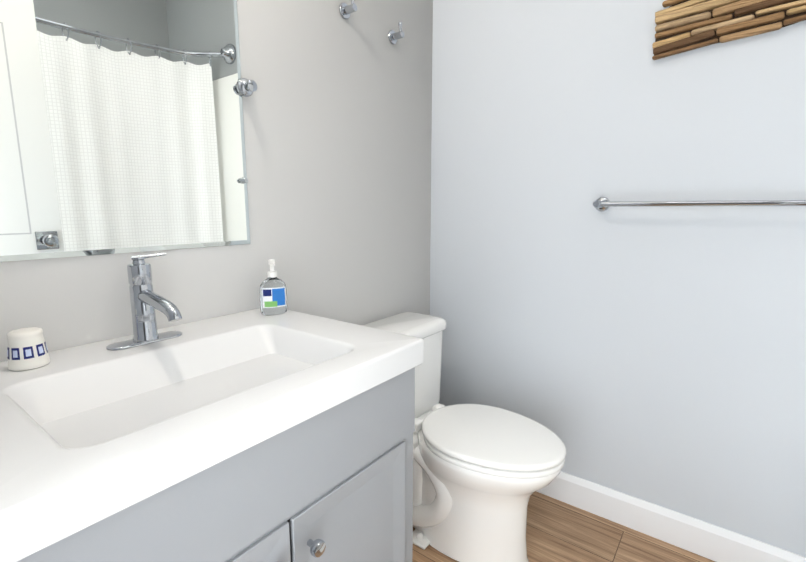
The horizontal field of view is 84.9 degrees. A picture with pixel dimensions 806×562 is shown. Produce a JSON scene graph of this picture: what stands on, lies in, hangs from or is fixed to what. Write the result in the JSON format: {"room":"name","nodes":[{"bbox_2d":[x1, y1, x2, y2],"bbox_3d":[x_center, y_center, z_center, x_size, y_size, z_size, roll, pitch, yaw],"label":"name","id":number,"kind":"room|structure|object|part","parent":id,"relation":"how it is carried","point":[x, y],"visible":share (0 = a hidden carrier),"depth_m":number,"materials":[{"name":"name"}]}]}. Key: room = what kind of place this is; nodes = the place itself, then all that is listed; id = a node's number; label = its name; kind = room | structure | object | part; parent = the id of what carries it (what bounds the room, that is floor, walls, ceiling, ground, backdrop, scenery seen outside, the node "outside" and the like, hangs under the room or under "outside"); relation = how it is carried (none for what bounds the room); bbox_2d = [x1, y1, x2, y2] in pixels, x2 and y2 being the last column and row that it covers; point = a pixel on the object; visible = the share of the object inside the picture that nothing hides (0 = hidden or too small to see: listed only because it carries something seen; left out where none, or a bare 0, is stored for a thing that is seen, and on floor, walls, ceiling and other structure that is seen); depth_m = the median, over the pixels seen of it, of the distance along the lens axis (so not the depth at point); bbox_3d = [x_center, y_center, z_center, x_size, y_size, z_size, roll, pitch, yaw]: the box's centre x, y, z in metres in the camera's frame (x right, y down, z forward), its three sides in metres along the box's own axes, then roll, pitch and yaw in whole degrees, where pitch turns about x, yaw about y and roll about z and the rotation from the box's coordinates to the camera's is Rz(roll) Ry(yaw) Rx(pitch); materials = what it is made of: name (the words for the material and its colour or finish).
{"room":"bathroom","nodes":[
{"label":"bathroom","id":0,"kind":"room"},
{"bbox_2d":[0,0,432,361],"bbox_3d":[-0.846,-0.335,0.809,0.100,2.780,3.300,7,12,36],"label":"wall","id":1,"kind":"structure","parent":0,"point":[337,113],"depth_m":1.45,"materials":[{"name":"paint"}]},
{"bbox_2d":[0,0,256,261],"bbox_3d":[-0.645,-0.521,0.926,0.043,0.932,0.774,7,12,36],"label":"mirror","id":2,"kind":"object","parent":1,"relation":"attached to","point":[121,126],"visible":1,"depth_m":0.99,"materials":[{"name":"clear glass"}]},
{"bbox_2d":[339,0,356,19],"bbox_3d":[-0.179,-0.922,1.478,0.051,0.070,0.050,7,12,36],"label":"robe hook","id":3,"kind":"object","parent":1,"relation":"attached to","point":[345,10],"visible":1,"depth_m":1.48,"materials":[{"name":"silver metal"}]},
{"bbox_2d":[388,22,403,44],"bbox_3d":[-0.021,-0.948,1.686,0.051,0.070,0.050,7,12,36],"label":"robe hook","id":4,"kind":"object","parent":1,"relation":"attached to","point":[393,36],"visible":1,"depth_m":1.68,"materials":[{"name":"silver metal"}]},
{"bbox_2d":[412,491,714,561],"bbox_3d":[0.112,1.204,0.331,2.500,0.100,3.300,7,12,36],"label":"floor","id":5,"kind":"structure","parent":0,"point":[558,530],"depth_m":1.59,"materials":[{"name":"brown wood"}]},
{"bbox_2d":[0,253,422,561],"bbox_3d":[-0.419,0.499,0.929,0.596,1.090,0.815,7,12,36],"label":"bathroom vanity","id":6,"kind":"object","parent":5,"relation":"on","point":[255,435],"visible":1,"depth_m":0.78,"materials":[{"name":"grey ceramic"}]},
{"bbox_2d":[7,327,49,370],"bbox_3d":[-0.715,0.127,0.839,0.062,0.070,0.062,7,12,36],"label":"cup","id":7,"kind":"object","parent":6,"relation":"on","point":[27,348],"visible":1,"depth_m":0.82,"materials":[{"name":"white ceramic"}]},
{"bbox_2d":[106,253,181,350],"bbox_3d":[-0.529,0.045,0.945,0.184,0.198,0.158,7,12,36],"label":"faucet","id":8,"kind":"object","parent":6,"relation":"on","point":[144,302],"depth_m":0.96,"materials":[{"name":"silver metal"}]},
{"bbox_3d":[-0.305,0.710,0.687,0.018,0.547,0.331,7,12,36],"label":"door","id":9,"kind":"part","parent":6,"relation":"part of","materials":[{"name":"grey wood"}]},
{"bbox_2d":[259,259,286,314],"bbox_3d":[-0.366,0.017,1.247,0.061,0.155,0.068,7,12,36],"label":"soap dispenser","id":10,"kind":"object","parent":6,"relation":"on","point":[273,294],"visible":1,"depth_m":1.24,"materials":[{"name":"white"}]},
{"bbox_3d":[-0.160,0.481,0.800,0.032,0.029,0.029,7,12,36],"label":"knob","id":11,"kind":"part","parent":6,"relation":"part of","materials":[{"name":"silver metal"}]},
{"bbox_3d":[-0.101,0.666,0.953,0.018,0.547,0.331,7,12,36],"label":"door","id":12,"kind":"part","parent":6,"relation":"part of","materials":[{"name":"grey wood"}]},
{"bbox_2d":[362,312,565,561],"bbox_3d":[0.190,0.564,1.588,0.764,0.747,0.472,7,12,36],"label":"toilet","id":13,"kind":"object","parent":5,"relation":"on","point":[482,474],"visible":0.79,"depth_m":1.47,"materials":[{"name":"white ceramic"}]},
{"bbox_2d":[430,0,805,556],"bbox_3d":[0.729,-0.468,1.614,1.430,2.780,0.100,7,12,36],"label":"wall","id":14,"kind":"structure","parent":0,"point":[656,355],"depth_m":1.56,"materials":[{"name":"grey paint"}]},
{"bbox_2d":[536,471,805,561],"bbox_3d":[0.710,0.853,1.773,1.470,0.122,0.016,7,12,36],"label":"baseboard","id":15,"kind":"structure","parent":14,"relation":"attached to","point":[715,543],"depth_m":1.59,"materials":[{"name":"white wood"}]},
{"bbox_2d":[593,197,805,211],"bbox_3d":[0.937,-0.241,1.373,0.663,0.052,0.085,7,12,36],"label":"towel rail","id":16,"kind":"object","parent":14,"relation":"attached to","point":[601,204],"visible":1,"depth_m":1.36,"materials":[{"name":"silver metal"}]},
{"bbox_2d":[652,0,805,59],"bbox_3d":[1.009,-0.825,1.249,0.522,0.272,0.039,7,12,36],"label":"artwork","id":17,"kind":"object","parent":14,"relation":"attached to","point":[682,26],"visible":0.98,"depth_m":1.31}
]}

